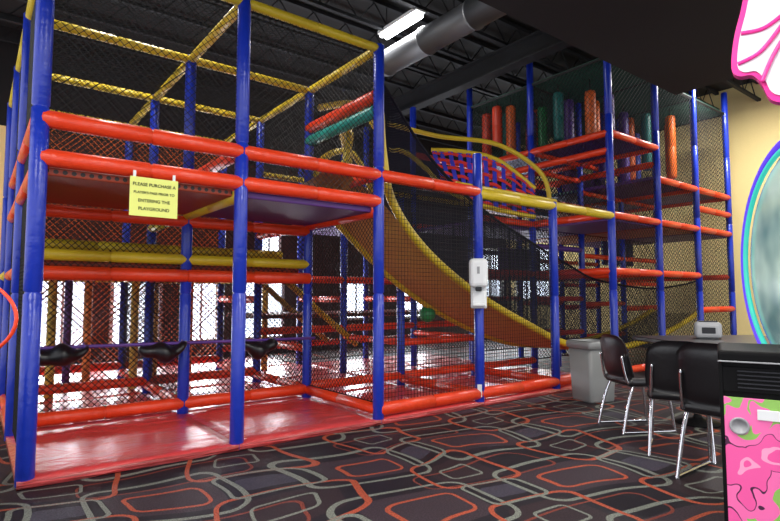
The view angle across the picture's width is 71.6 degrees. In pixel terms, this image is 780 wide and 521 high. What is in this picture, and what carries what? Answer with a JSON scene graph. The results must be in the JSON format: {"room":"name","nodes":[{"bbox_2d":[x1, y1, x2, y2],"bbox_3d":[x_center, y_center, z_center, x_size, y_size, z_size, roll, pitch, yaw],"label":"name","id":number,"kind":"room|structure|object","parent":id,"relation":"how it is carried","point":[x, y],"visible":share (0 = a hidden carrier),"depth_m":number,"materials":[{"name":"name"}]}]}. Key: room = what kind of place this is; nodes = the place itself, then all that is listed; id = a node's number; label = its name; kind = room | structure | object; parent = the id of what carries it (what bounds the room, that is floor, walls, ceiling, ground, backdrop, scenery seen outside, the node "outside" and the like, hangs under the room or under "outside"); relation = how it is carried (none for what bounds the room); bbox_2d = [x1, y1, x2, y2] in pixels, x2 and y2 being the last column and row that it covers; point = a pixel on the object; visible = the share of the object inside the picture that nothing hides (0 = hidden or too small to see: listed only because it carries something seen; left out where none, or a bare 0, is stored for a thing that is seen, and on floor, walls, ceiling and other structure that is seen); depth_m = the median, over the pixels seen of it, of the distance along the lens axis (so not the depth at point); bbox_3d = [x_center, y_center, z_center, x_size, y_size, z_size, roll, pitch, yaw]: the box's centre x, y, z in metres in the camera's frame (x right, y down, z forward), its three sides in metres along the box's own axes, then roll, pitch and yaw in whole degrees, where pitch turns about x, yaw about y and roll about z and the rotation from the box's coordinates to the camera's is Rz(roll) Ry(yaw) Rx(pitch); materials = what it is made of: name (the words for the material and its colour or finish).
{"room":"indoor playground","nodes":[
{"label":"indoor playground","id":0,"kind":"room"},
{"bbox_2d":[0,25,505,359],"bbox_3d":[-3.183,-0.892,11.592,17.200,5.800,0.120,3,-5,-38],"label":"wall","id":1,"kind":"structure","parent":0,"point":[8,51],"depth_m":10.63,"materials":[{"name":"paint"}]},
{"bbox_2d":[40,282,84,345],"bbox_3d":[-5.703,0.869,9.417,0.760,1.360,0.050,3,-5,-38],"label":"window","id":2,"kind":"structure","parent":1,"relation":"in","point":[80,283],"depth_m":9.44,"materials":[{"name":"white"}]},
{"bbox_2d":[108,282,162,343],"bbox_3d":[-4.752,0.917,10.148,0.910,1.360,0.050,3,-5,-38],"label":"window","id":3,"kind":"structure","parent":1,"relation":"in","point":[118,300],"depth_m":9.93,"materials":[{"name":"white"}]},
{"bbox_2d":[192,284,216,340],"bbox_3d":[-3.801,0.966,10.879,0.710,1.360,0.050,3,-5,-38],"label":"window","id":4,"kind":"structure","parent":1,"relation":"in","point":[208,302],"depth_m":10.93,"materials":[{"name":"white glass"}]},
{"bbox_2d":[41,338,484,366],"bbox_3d":[-3.140,1.938,11.350,17.000,0.120,0.020,3,-5,-38],"label":"padded rail","id":5,"kind":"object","parent":1,"relation":"attached to","point":[359,344],"depth_m":11.86,"materials":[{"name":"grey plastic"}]},
{"bbox_2d":[245,283,284,338],"bbox_3d":[-2.732,1.020,11.700,0.960,1.360,0.050,3,-5,-38],"label":"window","id":6,"kind":"structure","parent":1,"relation":"in","point":[248,283],"depth_m":11.82,"materials":[{"name":"white"}]},
{"bbox_2d":[263,236,280,250],"bbox_3d":[-2.653,-0.423,11.856,0.560,0.660,0.050,3,-5,-38],"label":"window","id":7,"kind":"structure","parent":1,"relation":"in","point":[273,238],"depth_m":11.93,"materials":[{"name":"white"}]},
{"bbox_2d":[347,276,362,319],"bbox_3d":[-0.830,0.916,13.175,0.760,1.060,0.050,3,-5,-38],"label":"window","id":8,"kind":"structure","parent":1,"relation":"in","point":[350,298],"depth_m":13.16,"materials":[{"name":"white"}]},
{"bbox_2d":[405,293,422,317],"bbox_3d":[0.596,0.988,14.271,0.760,1.060,0.050,3,-5,-38],"label":"window","id":9,"kind":"structure","parent":1,"relation":"in","point":[408,306],"depth_m":14.19,"materials":[{"name":"white glass"}]},
{"bbox_2d":[0,339,723,520],"bbox_3d":[1.430,1.609,5.425,17.000,0.001,15.000,3,-5,-38],"label":"floor","id":10,"kind":"structure","parent":0,"point":[546,457],"depth_m":3.78,"materials":[{"name":"carpet"}]},
{"bbox_2d":[0,288,18,347],"bbox_3d":[-2.229,0.746,2.728,0.889,1.369,0.339,0,-4,0],"label":"machine","id":11,"kind":"object","parent":10,"relation":"on","point":[16,318],"visible":1,"depth_m":2.59,"materials":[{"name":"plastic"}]},
{"bbox_2d":[39,371,116,384],"bbox_3d":[-4.923,1.738,7.960,1.485,0.071,1.435,3,-5,-38],"label":"floor mat","id":12,"kind":"object","parent":10,"relation":"on","point":[98,372],"visible":0.12,"depth_m":7.93,"materials":[{"name":"red plastic"}]},
{"bbox_2d":[0,393,176,433],"bbox_3d":[-3.164,1.589,5.681,1.485,0.070,1.435,3,-5,-38],"label":"floor mat","id":13,"kind":"object","parent":10,"relation":"on","point":[135,396],"visible":0.29,"depth_m":5.60,"materials":[{"name":"red plastic"}]},
{"bbox_2d":[38,387,141,403],"bbox_3d":[-4.043,1.663,6.820,1.485,0.071,1.435,3,-5,-38],"label":"floor mat","id":14,"kind":"object","parent":10,"relation":"on","point":[135,390],"visible":0.14,"depth_m":6.54,"materials":[{"name":"red plastic"}]},
{"bbox_2d":[5,414,238,490],"bbox_3d":[-2.267,1.512,4.518,1.485,0.070,1.495,3,-5,-38],"label":"floor mat","id":15,"kind":"object","parent":10,"relation":"on","point":[87,451],"visible":0.93,"depth_m":4.28,"materials":[{"name":"red plastic"}]},
{"bbox_2d":[108,364,215,375],"bbox_3d":[-3.761,1.798,8.852,1.435,0.069,1.435,3,-5,-38],"label":"floor mat","id":16,"kind":"object","parent":10,"relation":"on","point":[198,366],"visible":0.07,"depth_m":8.70,"materials":[{"name":"red"}]},
{"bbox_2d":[137,378,251,389],"bbox_3d":[-2.882,1.722,7.713,1.435,0.071,1.435,3,-5,-38],"label":"floor mat","id":17,"kind":"object","parent":10,"relation":"on","point":[222,379],"visible":0.13,"depth_m":7.35,"materials":[{"name":"red plastic"}]},
{"bbox_2d":[149,382,301,411],"bbox_3d":[-2.003,1.647,6.574,1.435,0.071,1.435,3,-5,-38],"label":"floor mat","id":18,"kind":"object","parent":10,"relation":"on","point":[256,383],"visible":0.18,"depth_m":6.41,"materials":[{"name":"red plastic"}]},
{"bbox_2d":[199,357,294,369],"bbox_3d":[-2.619,1.855,9.729,1.435,0.071,1.435,3,-5,-38],"label":"floor mat","id":19,"kind":"object","parent":10,"relation":"on","point":[267,357],"visible":0.15,"depth_m":9.54,"materials":[{"name":"red"}]},
{"bbox_2d":[185,398,381,449],"bbox_3d":[-1.105,1.571,5.411,1.435,0.071,1.495,3,-5,-38],"label":"floor mat","id":20,"kind":"object","parent":10,"relation":"on","point":[274,422],"visible":0.89,"depth_m":5.17,"materials":[{"name":"red plastic"}]},
{"bbox_2d":[245,364,336,379],"bbox_3d":[-1.740,1.780,8.590,1.435,0.071,1.435,3,-5,-38],"label":"floor mat","id":21,"kind":"object","parent":10,"relation":"on","point":[294,364],"visible":0.2,"depth_m":8.48,"materials":[{"name":"red"}]},
{"bbox_2d":[0,0,613,488],"bbox_3d":[-0.881,-0.554,7.582,7.265,4.600,4.444,3,-5,-38],"label":"play structure","id":22,"kind":"object","parent":10,"relation":"on","point":[36,174],"visible":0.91,"depth_m":5.55,"materials":[{"name":"blue plastic"}]},
{"bbox_2d":[40,342,88,365],"bbox_3d":[-2.926,0.829,4.771,0.460,0.201,0.324,3,-5,-38],"label":"seat","id":23,"kind":"object","parent":22,"relation":"attached to","point":[62,354],"visible":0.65,"depth_m":4.69,"materials":[{"name":"black plastic"}]},
{"bbox_2d":[129,170,177,218],"bbox_3d":[-1.768,-0.492,4.057,0.340,0.335,0.009,3,-5,-38],"label":"paper sign","id":24,"kind":"object","parent":22,"relation":"attached to","point":[149,197],"visible":1,"depth_m":4.05,"materials":[{"name":"yellow paper"}]},
{"bbox_2d":[138,340,186,362],"bbox_3d":[-2.228,0.895,5.305,0.440,0.222,0.327,3,-5,-38],"label":"seat","id":25,"kind":"object","parent":22,"relation":"attached to","point":[163,352],"visible":0.99,"depth_m":5.20,"materials":[{"name":"black plastic"}]},
{"bbox_2d":[245,337,277,359],"bbox_3d":[-1.436,0.961,5.912,0.440,0.235,0.325,3,-5,-38],"label":"seat","id":26,"kind":"object","parent":22,"relation":"attached to","point":[256,350],"visible":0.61,"depth_m":5.81,"materials":[{"name":"black plastic"}]},
{"bbox_2d":[419,307,435,321],"bbox_3d":[0.520,0.552,7.530,0.230,0.615,0.230,3,-5,-38],"label":"ball","id":27,"kind":"object","parent":22,"relation":"hanging from","point":[426,314],"visible":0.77,"depth_m":7.43,"materials":[{"name":"plastic"}]},
{"bbox_2d":[390,123,550,218],"bbox_3d":[1.262,-1.305,8.212,2.840,1.488,1.031,0,-4,-5],"label":"net","id":28,"kind":"object","parent":22,"relation":"attached to","point":[460,153],"visible":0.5,"depth_m":8.39,"materials":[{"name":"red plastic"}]},
{"bbox_2d":[469,258,487,307],"bbox_3d":[1.001,0.259,6.119,0.210,0.565,0.161,-1,-4,9],"label":"dispenser","id":29,"kind":"object","parent":22,"relation":"attached to","point":[478,267],"visible":1,"depth_m":6.07,"materials":[{"name":"white plastic"}]},
{"bbox_2d":[477,384,481,396],"bbox_3d":[1.015,1.475,6.124,0.050,0.140,0.006,-1,-4,9],"label":"label","id":30,"kind":"object","parent":22,"relation":"attached to","point":[479,387],"visible":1,"depth_m":6.12,"materials":[{"name":"plastic"}]},
{"bbox_2d":[302,83,696,366],"bbox_3d":[2.377,-0.042,8.364,8.480,3.581,1.020,3,-5,-38],"label":"slide","id":31,"kind":"object","parent":22,"relation":"attached to","point":[416,288],"visible":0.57,"depth_m":6.99,"materials":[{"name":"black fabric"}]},
{"bbox_2d":[258,373,396,395],"bbox_3d":[-0.861,1.705,7.451,1.435,0.071,1.435,3,-5,-38],"label":"floor mat","id":32,"kind":"object","parent":10,"relation":"on","point":[266,383],"visible":0.17,"depth_m":7.27,"materials":[{"name":"red plastic"}]},
{"bbox_2d":[312,358,405,372],"bbox_3d":[-0.599,1.837,9.467,1.435,0.071,1.435,3,-5,-38],"label":"floor mat","id":33,"kind":"object","parent":10,"relation":"on","point":[364,359],"visible":0.34,"depth_m":9.31,"materials":[{"name":"red"}]},
{"bbox_2d":[310,385,483,424],"bbox_3d":[0.037,1.629,6.288,1.435,0.071,1.495,3,-5,-38],"label":"floor mat","id":34,"kind":"object","parent":10,"relation":"on","point":[403,416],"visible":0.42,"depth_m":5.94,"materials":[{"name":"red plastic"}]},
{"bbox_2d":[346,366,471,383],"bbox_3d":[0.281,1.763,8.328,1.435,0.070,1.435,3,-5,-38],"label":"floor mat","id":35,"kind":"object","parent":10,"relation":"on","point":[456,375],"visible":0.3,"depth_m":8.19,"materials":[{"name":"red"}]},
{"bbox_2d":[369,353,464,364],"bbox_3d":[0.543,1.895,10.345,1.435,0.071,1.435,3,-5,-38],"label":"floor mat","id":36,"kind":"object","parent":10,"relation":"on","point":[431,356],"visible":0.39,"depth_m":10.20,"materials":[{"name":"red"}]},
{"bbox_2d":[418,360,529,373],"bbox_3d":[1.422,1.820,9.206,1.435,0.070,1.435,3,-5,-38],"label":"floor mat","id":37,"kind":"object","parent":10,"relation":"on","point":[512,368],"visible":0.17,"depth_m":9.15,"materials":[{"name":"red"}]},
{"bbox_2d":[404,376,559,405],"bbox_3d":[1.178,1.686,7.165,1.435,0.071,1.495,3,-5,-38],"label":"floor mat","id":38,"kind":"object","parent":10,"relation":"on","point":[546,391],"visible":0.36,"depth_m":6.82,"materials":[{"name":"red plastic"}]},
{"bbox_2d":[485,368,571,392],"bbox_3d":[2.320,1.744,8.043,1.435,0.071,1.495,3,-5,-38],"label":"floor mat","id":39,"kind":"object","parent":10,"relation":"on","point":[564,388],"visible":0.22,"depth_m":8.20,"materials":[{"name":"red plastic"}]},
{"bbox_2d":[566,338,614,402],"bbox_3d":[2.450,1.324,6.547,0.452,0.717,0.452,1,-4,-20],"label":"trash can","id":40,"kind":"object","parent":10,"relation":"on","point":[589,383],"visible":0.71,"depth_m":6.38,"materials":[{"name":"grey plastic"}]},
{"bbox_2d":[467,58,736,371],"bbox_3d":[4.144,-0.729,10.566,4.435,5.340,2.994,3,-5,-38],"label":"playground structure","id":41,"kind":"object","parent":10,"relation":"on","point":[616,237],"visible":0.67,"depth_m":9.62,"materials":[{"name":"black fabric"}]},
{"bbox_2d":[482,107,491,172],"bbox_3d":[1.860,-2.324,10.379,0.180,1.300,0.180,3,-5,-38],"label":"bag","id":42,"kind":"object","parent":41,"relation":"hanging from","point":[483,116],"visible":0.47,"depth_m":10.31,"materials":[{"name":"red plastic"}]},
{"bbox_2d":[492,100,501,143],"bbox_3d":[1.977,-2.551,9.979,0.180,0.900,0.180,3,-5,-38],"label":"bag","id":43,"kind":"object","parent":41,"relation":"hanging from","point":[496,115],"visible":0.79,"depth_m":9.90,"materials":[{"name":"red plastic"}]},
{"bbox_2d":[502,106,506,155],"bbox_3d":[2.250,-2.450,10.373,0.180,1.050,0.180,3,-5,-38],"label":"bag","id":44,"kind":"object","parent":41,"relation":"hanging from","point":[504,115],"visible":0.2,"depth_m":10.32,"materials":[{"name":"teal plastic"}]},
{"bbox_2d":[506,99,515,154],"bbox_3d":[2.224,-2.453,9.947,0.180,1.100,0.180,3,-5,-38],"label":"bag","id":45,"kind":"object","parent":41,"relation":"hanging from","point":[510,105],"visible":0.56,"depth_m":9.88,"materials":[{"name":"orange plastic"}]},
{"bbox_2d":[526,112,536,149],"bbox_3d":[2.577,-2.483,9.868,0.180,1.050,0.180,3,-5,-38],"label":"bag","id":46,"kind":"object","parent":41,"relation":"hanging from","point":[534,112],"visible":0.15,"depth_m":9.81,"materials":[{"name":"purple plastic"}]},
{"bbox_2d":[537,98,547,146],"bbox_3d":[2.785,-2.508,9.878,0.180,1.000,0.180,3,-5,-38],"label":"bag","id":47,"kind":"object","parent":41,"relation":"hanging from","point":[542,98],"visible":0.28,"depth_m":9.80,"materials":[{"name":"green plastic"}]},
{"bbox_2d":[553,85,563,141],"bbox_3d":[2.894,-2.546,9.295,0.180,1.000,0.180,3,-5,-38],"label":"bag","id":48,"kind":"object","parent":41,"relation":"hanging from","point":[558,92],"visible":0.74,"depth_m":9.22,"materials":[{"name":"teal plastic"}]},
{"bbox_2d":[564,93,574,139],"bbox_3d":[3.190,-2.548,9.649,0.180,0.950,0.180,3,-5,-38],"label":"bag","id":49,"kind":"object","parent":41,"relation":"hanging from","point":[568,100],"visible":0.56,"depth_m":9.58,"materials":[{"name":"purple plastic"}]},
{"bbox_2d":[584,79,596,134],"bbox_3d":[3.367,-2.559,9.091,0.180,1.000,0.180,3,-5,-38],"label":"bag","id":50,"kind":"object","parent":41,"relation":"hanging from","point":[589,90],"visible":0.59,"depth_m":9.02,"materials":[{"name":"orange plastic"}]},
{"bbox_2d":[596,101,599,131],"bbox_3d":[3.675,-2.619,9.712,0.180,0.800,0.180,3,-5,-38],"label":"bag","id":51,"kind":"object","parent":41,"relation":"hanging from","point":[597,102],"visible":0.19,"depth_m":9.63,"materials":[{"name":"orange plastic"}]},
{"bbox_2d":[596,164,605,185],"bbox_3d":[4.359,-2.219,11.226,0.180,1.400,0.180,3,-5,-38],"label":"bag","id":52,"kind":"object","parent":41,"relation":"hanging from","point":[596,164],"visible":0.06,"depth_m":11.13,"materials":[{"name":"purple plastic"}]},
{"bbox_2d":[598,103,605,178],"bbox_3d":[4.013,-2.261,10.202,0.180,1.450,0.180,3,-5,-38],"label":"bag","id":53,"kind":"object","parent":41,"relation":"hanging from","point":[602,119],"visible":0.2,"depth_m":10.14,"materials":[{"name":"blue plastic"}]},
{"bbox_2d":[603,94,614,129],"bbox_3d":[3.745,-2.524,9.254,0.180,1.050,0.180,3,-5,-38],"label":"bag","id":54,"kind":"object","parent":41,"relation":"hanging from","point":[612,94],"visible":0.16,"depth_m":9.19,"materials":[{"name":"purple plastic"}]},
{"bbox_2d":[618,105,629,181],"bbox_3d":[4.451,-2.230,10.286,0.180,1.500,0.180,3,-5,-38],"label":"bag","id":55,"kind":"object","parent":41,"relation":"hanging from","point":[623,105],"visible":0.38,"depth_m":10.22,"materials":[{"name":"purple plastic"}]},
{"bbox_2d":[629,112,635,179],"bbox_3d":[4.707,-2.259,10.612,0.180,1.400,0.180,3,-5,-38],"label":"bag","id":56,"kind":"object","parent":41,"relation":"hanging from","point":[629,112],"visible":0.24,"depth_m":10.54,"materials":[{"name":"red plastic"}]},
{"bbox_2d":[634,115,640,178],"bbox_3d":[4.915,-2.195,10.831,0.180,1.500,0.180,3,-5,-38],"label":"bag","id":57,"kind":"object","parent":41,"relation":"hanging from","point":[638,156],"visible":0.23,"depth_m":10.73,"materials":[{"name":"blue plastic"}]},
{"bbox_2d":[640,105,651,170],"bbox_3d":[4.833,-2.336,10.207,0.180,1.300,0.180,3,-5,-38],"label":"bag","id":58,"kind":"object","parent":41,"relation":"hanging from","point":[646,116],"visible":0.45,"depth_m":10.14,"materials":[{"name":"teal plastic"}]},
{"bbox_2d":[665,109,676,179],"bbox_3d":[5.439,-2.268,10.481,0.180,1.400,0.180,3,-5,-38],"label":"bag","id":59,"kind":"object","parent":41,"relation":"hanging from","point":[667,137],"visible":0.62,"depth_m":10.41,"materials":[{"name":"orange plastic"}]},
{"bbox_2d":[597,334,676,434],"bbox_3d":[2.341,1.154,5.183,0.544,0.894,0.464,1,-4,-8],"label":"dining chair","id":60,"kind":"object","parent":10,"relation":"on","point":[614,354],"visible":0.91,"depth_m":5.07,"materials":[{"name":"black plastic"}]},
{"bbox_2d":[645,341,716,464],"bbox_3d":[2.351,1.094,4.401,0.474,0.912,0.554,-2,-4,28],"label":"dining chair","id":61,"kind":"object","parent":10,"relation":"on","point":[660,361],"visible":0.64,"depth_m":4.26,"materials":[{"name":"black plastic"}]},
{"bbox_2d":[675,342,719,478],"bbox_3d":[2.324,1.032,3.728,0.576,0.948,0.492,3,-5,-38],"label":"dining chair","id":62,"kind":"object","parent":10,"relation":"on","point":[697,370],"visible":0.56,"depth_m":3.67,"materials":[{"name":"black plastic"}]},
{"bbox_2d":[632,335,769,427],"bbox_3d":[3.380,1.196,5.383,1.400,0.820,1.100,0,-4,-5],"label":"dining table","id":63,"kind":"object","parent":10,"relation":"on","point":[697,420],"visible":0.32,"depth_m":5.37,"materials":[{"name":"laminate"}]},
{"bbox_2d":[694,320,721,338],"bbox_3d":[3.238,0.704,5.513,0.240,0.178,0.186,-2,-4,25],"label":"napkin dispenser","id":64,"kind":"object","parent":63,"relation":"on","point":[702,329],"visible":1,"depth_m":5.44,"materials":[{"name":"grey plastic"}]},
{"bbox_2d":[717,342,779,520],"bbox_3d":[1.733,0.874,2.127,0.730,1.035,0.455,-2,-4,31],"label":"machine","id":65,"kind":"object","parent":10,"relation":"on","point":[749,373],"visible":1,"depth_m":2.11,"materials":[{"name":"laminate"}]},
{"bbox_2d":[737,370,779,373],"bbox_3d":[1.632,0.427,1.988,0.600,0.005,0.006,-2,-4,31],"label":"speaker grille","id":66,"kind":"object","parent":65,"relation":"attached to","point":[738,371],"depth_m":2.11,"materials":[{"name":"grey plastic"}]},
{"bbox_2d":[737,374,779,377],"bbox_3d":[1.632,0.443,1.987,0.600,0.005,0.006,-2,-4,31],"label":"speaker grille","id":67,"kind":"object","parent":65,"relation":"attached to","point":[738,375],"depth_m":2.11,"materials":[{"name":"grey plastic"}]},
{"bbox_2d":[738,379,779,382],"bbox_3d":[1.632,0.459,1.986,0.600,0.005,0.006,-2,-4,31],"label":"speaker grille","id":68,"kind":"object","parent":65,"relation":"attached to","point":[739,380],"depth_m":2.10,"materials":[{"name":"grey plastic"}]},
{"bbox_2d":[738,383,779,386],"bbox_3d":[1.632,0.475,1.985,0.600,0.005,0.006,-2,-4,31],"label":"speaker grille","id":69,"kind":"object","parent":65,"relation":"attached to","point":[739,384],"depth_m":2.10,"materials":[{"name":"grey plastic"}]},
{"bbox_2d":[738,387,779,390],"bbox_3d":[1.632,0.491,1.984,0.600,0.005,0.006,-2,-4,31],"label":"speaker grille","id":70,"kind":"object","parent":65,"relation":"attached to","point":[739,388],"depth_m":2.10,"materials":[{"name":"grey plastic"}]},
{"bbox_2d":[731,0,779,343],"bbox_3d":[2.319,-0.053,2.853,0.799,2.980,1.348,-2,-4,33],"label":"wall decoration","id":71,"kind":"object","parent":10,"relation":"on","point":[756,43],"visible":0.94,"depth_m":3.13,"materials":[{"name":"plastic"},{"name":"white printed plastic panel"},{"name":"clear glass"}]},
{"bbox_2d":[0,0,751,148],"bbox_3d":[1.430,-4.238,5.809,17.000,0.120,15.000,3,-5,-38],"label":"ceiling","id":72,"kind":"structure","parent":0,"point":[359,7],"depth_m":9.81,"materials":[{"name":"black paint"}]},
{"bbox_2d":[0,12,500,156],"bbox_3d":[-2.843,-3.588,11.323,17.005,0.435,0.070,3,-5,-38],"label":"joist","id":73,"kind":"object","parent":72,"relation":"attached to","point":[4,38],"visible":0.18,"depth_m":10.66,"materials":[{"name":"black metal"}]},
{"bbox_2d":[0,3,524,149],"bbox_3d":[-2.355,-3.629,10.690,17.005,0.435,0.070,3,-5,-38],"label":"joist","id":74,"kind":"object","parent":72,"relation":"attached to","point":[6,18],"visible":0.19,"depth_m":9.97,"materials":[{"name":"black metal"}]},
{"bbox_2d":[17,0,548,139],"bbox_3d":[-1.867,-3.671,10.058,17.005,0.435,0.070,3,-5,-38],"label":"joist","id":75,"kind":"object","parent":72,"relation":"attached to","point":[24,1],"visible":0.22,"depth_m":9.66,"materials":[{"name":"black metal"}]},
{"bbox_2d":[111,0,494,106],"bbox_3d":[-1.379,-3.712,9.425,17.005,0.435,0.070,3,-5,-38],"label":"joist","id":76,"kind":"object","parent":72,"relation":"attached to","point":[424,75],"visible":0.28,"depth_m":9.40,"materials":[{"name":"black metal"}]},
{"bbox_2d":[208,0,524,96],"bbox_3d":[-0.891,-3.754,8.793,17.005,0.435,0.070,3,-5,-38],"label":"joist","id":77,"kind":"object","parent":72,"relation":"attached to","point":[294,3],"visible":0.3,"depth_m":9.05,"materials":[{"name":"black metal"}]},
{"bbox_2d":[377,0,425,39],"bbox_3d":[0.162,-3.756,8.151,0.180,0.534,0.950,3,-5,-38],"label":"fluorescent light","id":78,"kind":"object","parent":72,"relation":"hanging from","point":[412,16],"visible":1,"depth_m":8.06,"materials":[{"name":"white plastic"}]},
{"bbox_2d":[299,0,556,84],"bbox_3d":[-0.403,-3.796,8.161,17.005,0.435,0.070,3,-5,-38],"label":"joist","id":79,"kind":"object","parent":72,"relation":"attached to","point":[316,3],"visible":0.31,"depth_m":8.58,"materials":[{"name":"black metal"}]},
{"bbox_2d":[384,0,505,76],"bbox_3d":[1.082,-3.567,7.236,0.426,1.033,3.850,3,-5,-38],"label":"ventilation duct","id":80,"kind":"object","parent":72,"relation":"hanging from","point":[470,16],"visible":0.86,"depth_m":7.52,"materials":[{"name":"silver metal"}]},
{"bbox_2d":[338,30,571,138],"bbox_3d":[1.257,-3.299,9.915,0.220,0.355,8.000,3,-5,-38],"label":"girder","id":81,"kind":"object","parent":72,"relation":"attached to","point":[537,45],"visible":0.48,"depth_m":9.40,"materials":[{"name":"black metal"}]},
{"bbox_2d":[394,0,591,71],"bbox_3d":[0.086,-3.837,7.528,17.005,0.435,0.070,3,-5,-38],"label":"joist","id":82,"kind":"object","parent":72,"relation":"attached to","point":[408,3],"visible":0.21,"depth_m":8.88,"materials":[{"name":"black metal"}]},
{"bbox_2d":[479,0,742,94],"bbox_3d":[1.307,-3.423,0.519,10.430,2.200,6.870,3,-5,-38],"label":"ceiling soffit","id":83,"kind":"structure","parent":72,"relation":"attached to","point":[675,46],"depth_m":4.83,"materials":[{"name":"black paint"}]},
{"bbox_2d":[684,86,719,109],"bbox_3d":[0.574,-3.879,6.896,17.005,0.435,0.070,3,-5,-38],"label":"joist","id":84,"kind":"object","parent":72,"relation":"attached to","point":[707,88],"visible":0.11,"depth_m":11.76,"materials":[{"name":"black metal"}]},
{"bbox_2d":[723,78,760,101],"bbox_3d":[1.062,-3.920,6.263,17.005,0.435,0.070,3,-5,-38],"label":"joist","id":85,"kind":"object","parent":72,"relation":"attached to","point":[729,82],"visible":0.15,"depth_m":10.93,"materials":[{"name":"black metal"}]},
{"bbox_2d":[506,82,779,340],"bbox_3d":[8.212,-0.942,10.827,0.120,5.800,15.000,3,-5,-38],"label":"wall","id":86,"kind":"structure","parent":0,"point":[754,126],"depth_m":11.75,"materials":[{"name":"beige paint"}]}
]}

